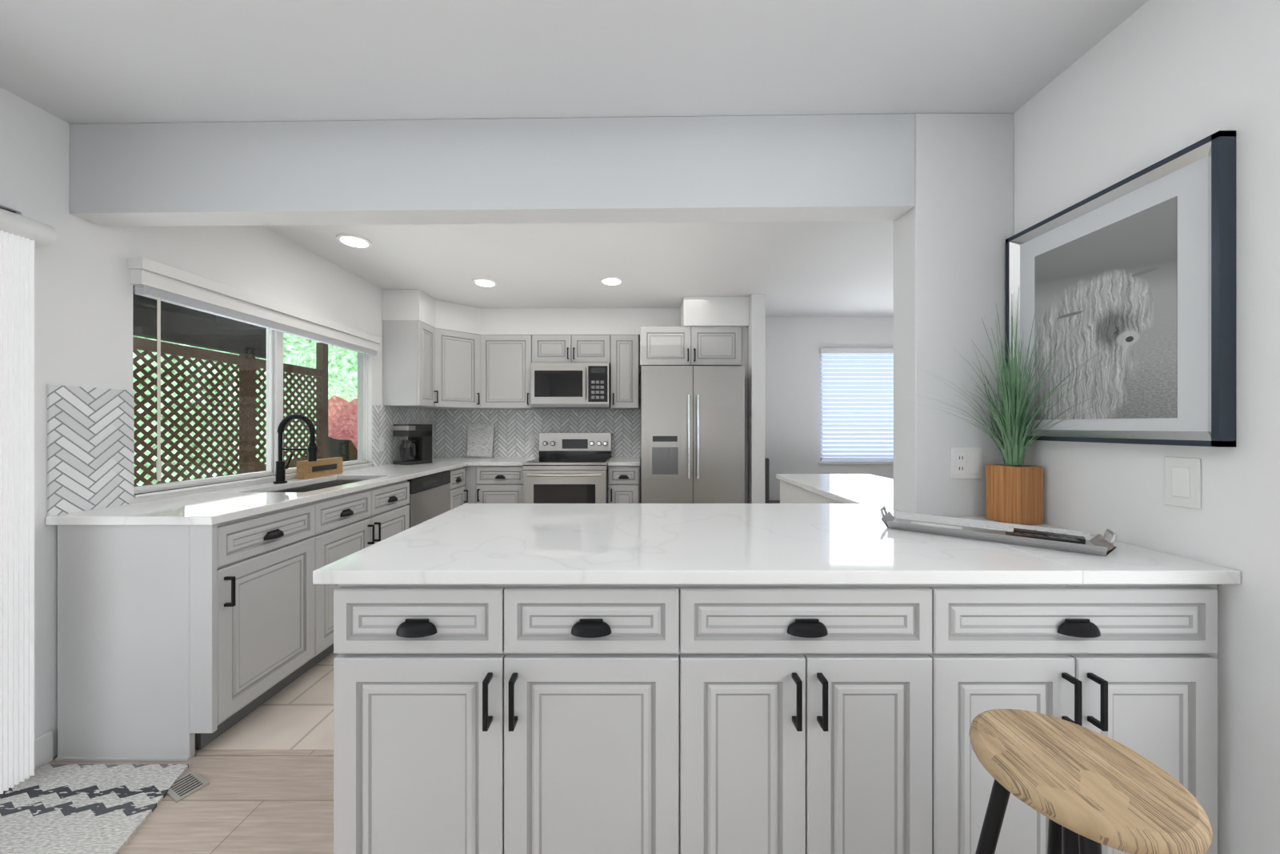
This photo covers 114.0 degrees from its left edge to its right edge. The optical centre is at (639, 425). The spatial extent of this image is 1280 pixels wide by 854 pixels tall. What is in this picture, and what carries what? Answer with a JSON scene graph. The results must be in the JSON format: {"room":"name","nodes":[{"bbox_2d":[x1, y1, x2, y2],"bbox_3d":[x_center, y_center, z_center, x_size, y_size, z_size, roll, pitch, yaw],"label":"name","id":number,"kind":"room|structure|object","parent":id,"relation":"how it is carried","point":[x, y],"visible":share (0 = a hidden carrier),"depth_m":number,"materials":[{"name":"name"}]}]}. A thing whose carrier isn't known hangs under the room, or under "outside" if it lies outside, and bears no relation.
{"room":"kitchen","nodes":[
{"label":"kitchen","id":0,"kind":"room"},
{"bbox_2d":[45,748,333,853],"bbox_3d":[1.200,1.285,1.210,7.600,0.050,6.820,0,0,0],"label":"floor","id":1,"kind":"structure","parent":0,"point":[262,801],"depth_m":1.37,"materials":[{"name":"brown wood"}]},
{"bbox_2d":[0,764,188,853],"bbox_3d":[-1.790,1.254,1.042,0.820,0.012,0.985,0,0,0],"label":"rug","id":2,"kind":"object","parent":1,"relation":"on","point":[77,808],"visible":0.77,"depth_m":1.36,"materials":[{"name":"white fabric"}]},
{"bbox_2d":[167,770,209,802],"bbox_3d":[-1.587,1.257,1.453,0.120,0.007,0.080,0,0,25],"label":"floor vent","id":3,"kind":"object","parent":1,"relation":"in","point":[185,786],"visible":1,"depth_m":1.45,"materials":[{"name":"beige metal"}]},
{"bbox_2d":[333,584,685,853],"bbox_3d":[-0.320,0.816,1.395,0.828,0.888,0.810,0,0,0],"label":"base cabinet","id":4,"kind":"object","parent":1,"relation":"on","point":[652,718],"depth_m":0.99,"materials":[{"name":"paint"}]},
{"bbox_2d":[312,499,1240,583],"bbox_3d":[0.426,0.356,1.401,2.388,0.032,0.853,0,0,0],"label":"countertop","id":5,"kind":"structure","parent":4,"relation":"on","point":[851,538],"depth_m":1.11,"materials":[{"name":"stone"}]},
{"bbox_2d":[880,505,1116,555],"bbox_3d":[1.067,0.313,1.296,0.550,0.054,0.200,0,0,38],"label":"tray","id":6,"kind":"object","parent":5,"relation":"on","point":[1062,539],"visible":1,"depth_m":1.25,"materials":[{"name":"grey metal"}]},
{"bbox_2d":[985,464,1043,524],"bbox_3d":[1.325,0.240,1.475,0.110,0.200,0.110,0,0,-12],"label":"wooden planter","id":7,"kind":"object","parent":5,"relation":"on","point":[1014,494],"visible":0.85,"depth_m":1.43,"materials":[{"name":"brown wood"}]},
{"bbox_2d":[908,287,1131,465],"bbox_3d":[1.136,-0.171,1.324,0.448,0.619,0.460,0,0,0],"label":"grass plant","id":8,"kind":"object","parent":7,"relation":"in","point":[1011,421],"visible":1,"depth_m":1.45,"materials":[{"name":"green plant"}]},
{"bbox_2d":[764,457,779,503],"bbox_3d":[1.395,0.785,4.143,0.450,0.950,0.446,0,0,0],"label":"dining chair","id":9,"kind":"object","parent":1,"relation":"on","point":[767,500],"visible":0.08,"depth_m":3.95,"materials":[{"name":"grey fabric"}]},
{"bbox_2d":[780,479,840,503],"bbox_3d":[1.292,0.816,2.370,0.615,0.888,1.120,0,0,0],"label":"pedestal","id":10,"kind":"object","parent":1,"relation":"on","point":[790,493],"depth_m":2.59,"materials":[{"name":"white"}]},
{"bbox_2d":[776,473,893,499],"bbox_3d":[1.293,0.356,2.397,0.655,0.032,1.105,0,0,0],"label":"countertop","id":11,"kind":"structure","parent":10,"relation":"on","point":[830,486],"depth_m":2.41,"materials":[{"name":"stone"}]},
{"bbox_2d":[685,584,944,853],"bbox_3d":[0.397,0.816,1.395,0.605,0.888,0.810,0,0,0],"label":"base cabinet","id":12,"kind":"object","parent":1,"relation":"on","point":[815,713],"depth_m":0.99,"materials":[{"name":"paint"}]},
{"bbox_2d":[944,583,1088,853],"bbox_3d":[0.869,0.816,1.395,0.338,0.888,0.810,0,0,0],"label":"base cabinet","id":13,"kind":"object","parent":1,"relation":"on","point":[1020,646],"depth_m":0.99,"materials":[{"name":"paint"}]},
{"bbox_2d":[968,708,1213,853],"bbox_3d":[0.740,0.916,0.710,0.358,0.692,0.360,0,0,0],"label":"stool","id":14,"kind":"object","parent":1,"relation":"on","point":[1084,790],"visible":1,"depth_m":0.67,"materials":[{"name":"brown wood"}]},
{"bbox_2d":[1088,584,1217,853],"bbox_3d":[1.223,0.816,1.278,0.376,0.888,0.575,0,0,0],"label":"base cabinet","id":15,"kind":"object","parent":1,"relation":"on","point":[1153,648],"depth_m":0.99,"materials":[{"name":"paint"}]},
{"bbox_2d":[0,87,432,756],"bbox_3d":[-2.290,0.040,1.210,0.120,2.440,6.820,0,0,0],"label":"wall","id":16,"kind":"structure","parent":0,"point":[83,310],"depth_m":1.68,"materials":[{"name":"paint"}]},
{"bbox_2d":[0,207,15,212],"bbox_3d":[-2.300,0.245,-0.050,0.100,2.030,3.100,0,0,0],"label":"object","id":17,"kind":"structure","parent":16,"relation":"attached to","point":[7,210],"depth_m":1.48,"materials":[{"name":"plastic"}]},
{"bbox_2d":[0,208,56,793],"bbox_3d":[-2.174,0.249,-0.043,0.108,1.962,3.113,0,0,0],"label":"vertical blinds","id":18,"kind":"object","parent":16,"relation":"attached to","point":[22,237],"visible":0.92,"depth_m":1.43,"materials":[{"name":"white plastic"}]},
{"bbox_2d":[34,731,52,768],"bbox_3d":[1.325,1.205,1.150,7.150,0.110,6.700,0,0,0],"label":"baseboard","id":19,"kind":"structure","parent":16,"relation":"attached to","point":[43,748],"depth_m":1.54,"materials":[{"name":"white"}]},
{"bbox_2d":[47,384,133,515],"bbox_3d":[-2.224,0.092,1.694,0.008,0.495,0.261,0,0,0],"label":"tile backsplash","id":20,"kind":"structure","parent":16,"relation":"attached to","point":[90,448],"depth_m":1.67,"materials":[{"name":"white tile"}]},
{"bbox_2d":[132,284,266,358],"bbox_3d":[-3.430,-0.975,1.875,2.140,0.430,5.750,0,0,0],"label":"roof","id":21,"kind":"structure","parent":16,"relation":"attached to","point":[143,313],"depth_m":3.88,"materials":[{"name":"grey"}]},
{"bbox_2d":[132,286,373,497],"bbox_3d":[-2.267,-0.186,2.645,0.097,1.007,1.630,0,0,0],"label":"window","id":22,"kind":"structure","parent":16,"relation":"in","point":[274,367],"depth_m":2.52,"materials":[{"name":"white plastic"}]},
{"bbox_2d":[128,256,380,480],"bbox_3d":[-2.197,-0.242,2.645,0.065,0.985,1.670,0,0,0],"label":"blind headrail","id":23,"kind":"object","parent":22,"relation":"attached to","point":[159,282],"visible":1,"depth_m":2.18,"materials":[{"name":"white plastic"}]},
{"bbox_2d":[372,404,436,466],"bbox_3d":[-2.224,0.083,3.975,0.009,0.514,1.020,0,0,0],"label":"tile backsplash","id":24,"kind":"structure","parent":16,"relation":"attached to","point":[384,417],"depth_m":3.73,"materials":[{"name":"white tile"}]},
{"bbox_2d":[378,436,383,451],"bbox_3d":[-2.216,0.160,3.565,0.006,0.120,0.070,0,0,0],"label":"outlet","id":25,"kind":"object","parent":24,"relation":"attached to","point":[381,444],"visible":1,"depth_m":3.56,"materials":[{"name":"white plastic"}]},
{"bbox_2d":[382,320,436,409],"bbox_3d":[-2.069,-0.545,3.745,0.317,0.738,0.290,0,0,0],"label":"upper cabinet","id":26,"kind":"object","parent":16,"relation":"attached to","point":[425,366],"depth_m":3.60,"materials":[{"name":"paint"}]},
{"bbox_2d":[69,113,915,226],"bbox_3d":[-0.595,-1.004,1.653,3.266,0.348,0.164,0,0,0],"label":"header","id":27,"kind":"object","parent":16,"relation":"attached to","point":[793,168],"visible":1,"depth_m":1.60,"materials":[{"name":"paint"}]},
{"bbox_2d":[201,652,338,748],"bbox_3d":[-0.740,1.285,3.120,3.720,0.050,3.000,0,0,0],"label":"floor","id":28,"kind":"structure","parent":0,"point":[298,713],"depth_m":1.78,"materials":[{"name":"beige tile"}]},
{"bbox_2d":[55,500,320,760],"bbox_3d":[-1.921,0.816,1.819,0.613,0.888,0.501,0,0,0],"label":"base cabinet","id":29,"kind":"object","parent":28,"relation":"on","point":[179,642],"depth_m":1.57,"materials":[{"name":"paint"}]},
{"bbox_2d":[45,456,474,524],"bbox_3d":[-1.911,0.356,3.027,0.630,0.032,2.940,0,0,0],"label":"countertop","id":30,"kind":"structure","parent":29,"relation":"on","point":[215,506],"depth_m":2.18,"materials":[{"name":"stone"}]},
{"bbox_2d":[273,413,317,483],"bbox_3d":[-2.044,0.135,2.487,0.245,0.410,0.098,0,0,0],"label":"faucet","id":31,"kind":"object","parent":30,"relation":"on","point":[282,466],"visible":1,"depth_m":2.46,"materials":[{"name":"black metal"}]},
{"bbox_2d":[270,480,363,491],"bbox_3d":[-1.900,0.469,2.495,0.390,0.191,0.760,0,0,0],"label":"undermount sink","id":32,"kind":"object","parent":30,"relation":"in","point":[318,486],"visible":0.06,"depth_m":2.68,"materials":[{"name":"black metal"}]},
{"bbox_2d":[296,456,342,479],"bbox_3d":[-2.154,0.282,2.810,0.053,0.115,0.340,0,0,0],"label":"block sign","id":33,"kind":"object","parent":30,"relation":"on","point":[318,467],"visible":1,"depth_m":2.76,"materials":[{"name":"brown wood"}]},
{"bbox_2d":[392,424,431,464],"bbox_3d":[-2.030,0.163,3.734,0.228,0.355,0.242,0,0,25],"label":"coffee maker","id":34,"kind":"object","parent":30,"relation":"on","point":[415,447],"visible":1,"depth_m":3.67,"materials":[{"name":"black plastic"}]},
{"bbox_2d":[465,424,493,457],"bbox_3d":[-1.710,0.163,4.444,0.280,0.353,0.061,0,0,0],"label":"cutting board","id":35,"kind":"object","parent":30,"relation":"on","point":[479,440],"visible":0.98,"depth_m":4.44,"materials":[{"name":"white stone"}]},
{"bbox_2d":[320,505,409,660],"bbox_3d":[-1.921,0.915,2.494,0.613,0.690,0.849,0,0,0],"label":"base cabinet","id":36,"kind":"object","parent":28,"relation":"on","point":[346,530],"depth_m":2.29,"materials":[{"name":"paint"}]},
{"bbox_2d":[407,470,450,527],"bbox_3d":[-1.894,0.819,3.228,0.580,0.883,0.607,0,0,0],"label":"dishwasher","id":37,"kind":"object","parent":28,"relation":"on","point":[430,496],"visible":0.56,"depth_m":3.17,"materials":[{"name":"silver metal"}]},
{"bbox_2d":[448,466,467,509],"bbox_3d":[-1.903,0.816,3.689,0.648,0.888,0.305,0,0,0],"label":"base cabinet","id":38,"kind":"object","parent":28,"relation":"on","point":[458,490],"visible":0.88,"depth_m":3.69,"materials":[{"name":"paint"}]},
{"bbox_2d":[463,465,523,503],"bbox_3d":[-1.648,0.816,4.171,1.158,0.888,0.652,0,0,0],"label":"base cabinet","id":39,"kind":"object","parent":28,"relation":"on","point":[494,484],"visible":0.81,"depth_m":3.88,"materials":[{"name":"paint"}]},
{"bbox_2d":[468,456,539,465],"bbox_3d":[-1.333,0.356,4.182,0.529,0.032,0.630,0,0,0],"label":"countertop","id":40,"kind":"structure","parent":39,"relation":"on","point":[494,461],"depth_m":3.97,"materials":[{"name":"stone"}]},
{"bbox_2d":[522,432,611,503],"bbox_3d":[-0.685,0.657,4.087,0.764,1.165,0.766,0,0,0],"label":"range oven","id":41,"kind":"object","parent":28,"relation":"on","point":[568,468],"visible":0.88,"depth_m":3.77,"materials":[{"name":"silver metal"}]},
{"bbox_2d":[608,465,639,503],"bbox_3d":[-0.150,0.816,4.171,0.301,0.888,0.652,0,0,0],"label":"base cabinet","id":42,"kind":"object","parent":28,"relation":"on","point":[623,484],"visible":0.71,"depth_m":3.88,"materials":[{"name":"paint"}]},
{"bbox_2d":[607,456,640,465],"bbox_3d":[-0.149,0.356,4.182,0.306,0.032,0.629,0,0,0],"label":"countertop","id":43,"kind":"structure","parent":42,"relation":"on","point":[614,461],"depth_m":3.97,"materials":[{"name":"stone"}]},
{"bbox_2d":[641,365,744,503],"bbox_3d":[0.471,0.365,4.045,0.918,1.790,0.850,0,0,0],"label":"refrigerator","id":44,"kind":"object","parent":28,"relation":"on","point":[693,434],"visible":0.58,"depth_m":3.69,"materials":[{"name":"silver metal"}]},
{"bbox_2d":[436,328,481,409],"bbox_3d":[-1.764,-0.546,4.034,0.323,0.736,0.304,0,0,0],"label":"upper cabinet","id":45,"kind":"object","parent":0,"relation":"attached to","point":[458,354],"depth_m":4.04,"materials":[{"name":"paint"}]},
{"bbox_2d":[0,0,1148,316],"bbox_3d":[1.200,-1.210,1.210,7.600,0.060,6.820,0,0,0],"label":"ceiling","id":46,"kind":"structure","parent":0,"point":[86,62],"depth_m":1.41,"materials":[{"name":"paint"}]},
{"bbox_2d":[336,232,371,247],"bbox_3d":[-1.816,-1.172,2.644,0.189,0.016,0.189,0,0,-45],"label":"recessed light","id":47,"kind":"object","parent":46,"relation":"in","point":[354,240],"depth_m":2.62,"materials":[{"name":"white plastic"}]},
{"bbox_2d":[472,277,497,287],"bbox_3d":[-1.270,-1.172,3.410,0.189,0.016,0.189,0,0,-45],"label":"recessed light","id":48,"kind":"object","parent":46,"relation":"in","point":[482,282],"depth_m":3.38,"materials":[{"name":"white plastic"}]},
{"bbox_2d":[382,289,749,340],"bbox_3d":[-0.615,-1.046,4.048,3.224,0.264,0.897,0,0,0],"label":"soffit bulkhead","id":49,"kind":"object","parent":46,"relation":"attached to","point":[419,305],"visible":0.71,"depth_m":4.17,"materials":[{"name":"paint"}]},
{"bbox_2d":[600,276,623,285],"bbox_3d":[-0.230,-1.172,3.370,0.189,0.016,0.189,0,0,-45],"label":"recessed light","id":50,"kind":"object","parent":46,"relation":"in","point":[606,280],"depth_m":3.35,"materials":[{"name":"white plastic"}]},
{"bbox_2d":[539,316,893,503],"bbox_3d":[1.385,0.040,4.560,7.230,2.440,0.120,0,0,0],"label":"wall","id":51,"kind":"structure","parent":0,"point":[794,346],"depth_m":4.50,"materials":[{"name":"paint"}]},
{"bbox_2d":[481,334,539,409],"bbox_3d":[-1.349,-0.545,4.334,0.523,0.738,0.327,0,0,0],"label":"upper cabinet","id":52,"kind":"object","parent":51,"relation":"attached to","point":[506,359],"depth_m":4.17,"materials":[{"name":"paint"}]},
{"bbox_2d":[436,409,639,456],"bbox_3d":[-1.114,0.083,4.494,2.228,0.514,0.009,0,0,0],"label":"tile backsplash","id":53,"kind":"structure","parent":51,"relation":"attached to","point":[514,430],"depth_m":4.49,"materials":[{"name":"white tile"}]},
{"bbox_2d":[528,435,535,444],"bbox_3d":[-1.165,0.155,4.486,0.070,0.110,0.006,0,0,0],"label":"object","id":54,"kind":"structure","parent":53,"relation":"attached to","point":[531,439],"depth_m":4.48,"materials":[{"name":"plastic"}]},
{"bbox_2d":[532,334,612,364],"bbox_3d":[-0.692,-0.770,4.334,0.790,0.289,0.327,0,0,0],"label":"upper cabinet","id":55,"kind":"object","parent":51,"relation":"attached to","point":[546,348],"depth_m":4.17,"materials":[{"name":"paint"}]},
{"bbox_2d":[531,362,611,408],"bbox_3d":[-0.690,-0.403,4.270,0.770,0.435,0.440,0,0,0],"label":"microwave","id":56,"kind":"object","parent":55,"relation":"attached to","point":[570,385],"visible":1,"depth_m":4.10,"materials":[{"name":"silver metal"}]},
{"bbox_2d":[610,334,641,409],"bbox_3d":[-0.154,-0.545,4.334,0.285,0.738,0.327,0,0,0],"label":"upper cabinet","id":57,"kind":"object","parent":51,"relation":"attached to","point":[624,370],"depth_m":4.17,"materials":[{"name":"paint"}]},
{"bbox_2d":[638,326,743,371],"bbox_3d":[0.470,-0.734,4.159,0.940,0.359,0.677,0,0,0],"label":"upper cabinet","id":58,"kind":"object","parent":51,"relation":"attached to","point":[659,346],"depth_m":3.82,"materials":[{"name":"paint"}]},
{"bbox_2d":[818,353,893,463],"bbox_3d":[2.600,-0.203,4.530,1.340,1.235,0.100,0,0,0],"label":"dining window","id":59,"kind":"structure","parent":51,"relation":"in","point":[851,462],"depth_m":4.53,"materials":[{"name":"white plastic"}]},
{"bbox_2d":[819,348,893,461],"bbox_3d":[2.600,-0.222,4.475,1.320,1.216,0.040,0,0,0],"label":"window blinds","id":60,"kind":"object","parent":59,"relation":"attached to","point":[857,353],"visible":0.52,"depth_m":4.47,"materials":[{"name":"white plastic"}]},
{"bbox_2d":[748,293,764,503],"bbox_3d":[1.060,0.040,4.110,0.120,2.440,0.780,0,0,0],"label":"wall","id":61,"kind":"structure","parent":0,"point":[756,410],"depth_m":3.72,"materials":[{"name":"paint"}]},
{"bbox_2d":[893,113,1013,515],"bbox_3d":[1.226,0.040,1.639,0.372,2.440,0.141,0,0,0],"label":"column","id":62,"kind":"structure","parent":0,"point":[953,229],"depth_m":1.57,"materials":[{"name":"paint"}]},
{"bbox_2d":[950,447,982,478],"bbox_3d":[1.228,0.139,1.563,0.115,0.118,0.010,0,0,0],"label":"outlet","id":63,"kind":"object","parent":62,"relation":"attached to","point":[966,462],"visible":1,"depth_m":1.56,"materials":[{"name":"white plastic"}]},
{"bbox_2d":[1013,0,1279,853],"bbox_3d":[1.472,0.040,-0.245,0.120,2.440,3.910,0,0,0],"label":"wall","id":64,"kind":"structure","parent":0,"point":[1148,83],"depth_m":1.01,"materials":[{"name":"paint"}]},
{"bbox_2d":[1005,130,1235,446],"bbox_3d":[1.391,-0.324,1.272,0.040,0.748,0.576,0,0,0],"label":"framed picture","id":65,"kind":"object","parent":64,"relation":"attached to","point":[1135,274],"visible":0.83,"depth_m":1.16,"materials":[{"name":"black metal"},{"name":"paper"},{"name":"glass"}]},
{"bbox_2d":[1164,456,1200,508],"bbox_3d":[1.407,0.146,1.080,0.009,0.128,0.070,0,0,0],"label":"light switch","id":66,"kind":"object","parent":64,"relation":"attached to","point":[1182,481],"visible":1,"depth_m":1.07,"materials":[{"name":"white plastic"}]},
{"label":"outside","id":67,"kind":"structure","parent":0,"visible":0},
{"bbox_3d":[-16.180,1.385,15.000,27.640,0.050,50.000,0,0,0],"label":"ground","id":68,"kind":"structure","parent":67,"visible":0},
{"bbox_2d":[132,336,327,486],"bbox_3d":[-4.197,0.135,3.050,0.095,2.450,4.990,0,0,0],"label":"lattice fence","id":69,"kind":"object","parent":68,"relation":"on","point":[222,358],"depth_m":4.13,"materials":[{"name":"brown wood"}]},
{"bbox_2d":[132,332,357,485],"bbox_3d":[-5.923,-1.502,6.244,6.705,6.593,14.000,0,0,0],"label":"trees","id":70,"kind":"object","parent":68,"relation":"on","point":[287,361],"depth_m":6.72,"materials":[{"name":"green plant"}]},
{"bbox_2d":[255,436,348,471],"bbox_3d":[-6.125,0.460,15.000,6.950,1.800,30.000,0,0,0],"label":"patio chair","id":71,"kind":"object","parent":68,"relation":"on","point":[338,444],"depth_m":13.05,"materials":[{"name":"brown wood"}]},
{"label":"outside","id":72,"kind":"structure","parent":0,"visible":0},
{"bbox_2d":[822,359,893,457],"bbox_3d":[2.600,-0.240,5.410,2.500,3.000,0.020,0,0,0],"label":"window pane","id":73,"kind":"object","parent":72,"point":[858,414],"depth_m":5.40,"materials":[{"name":"white glass"}]}
]}

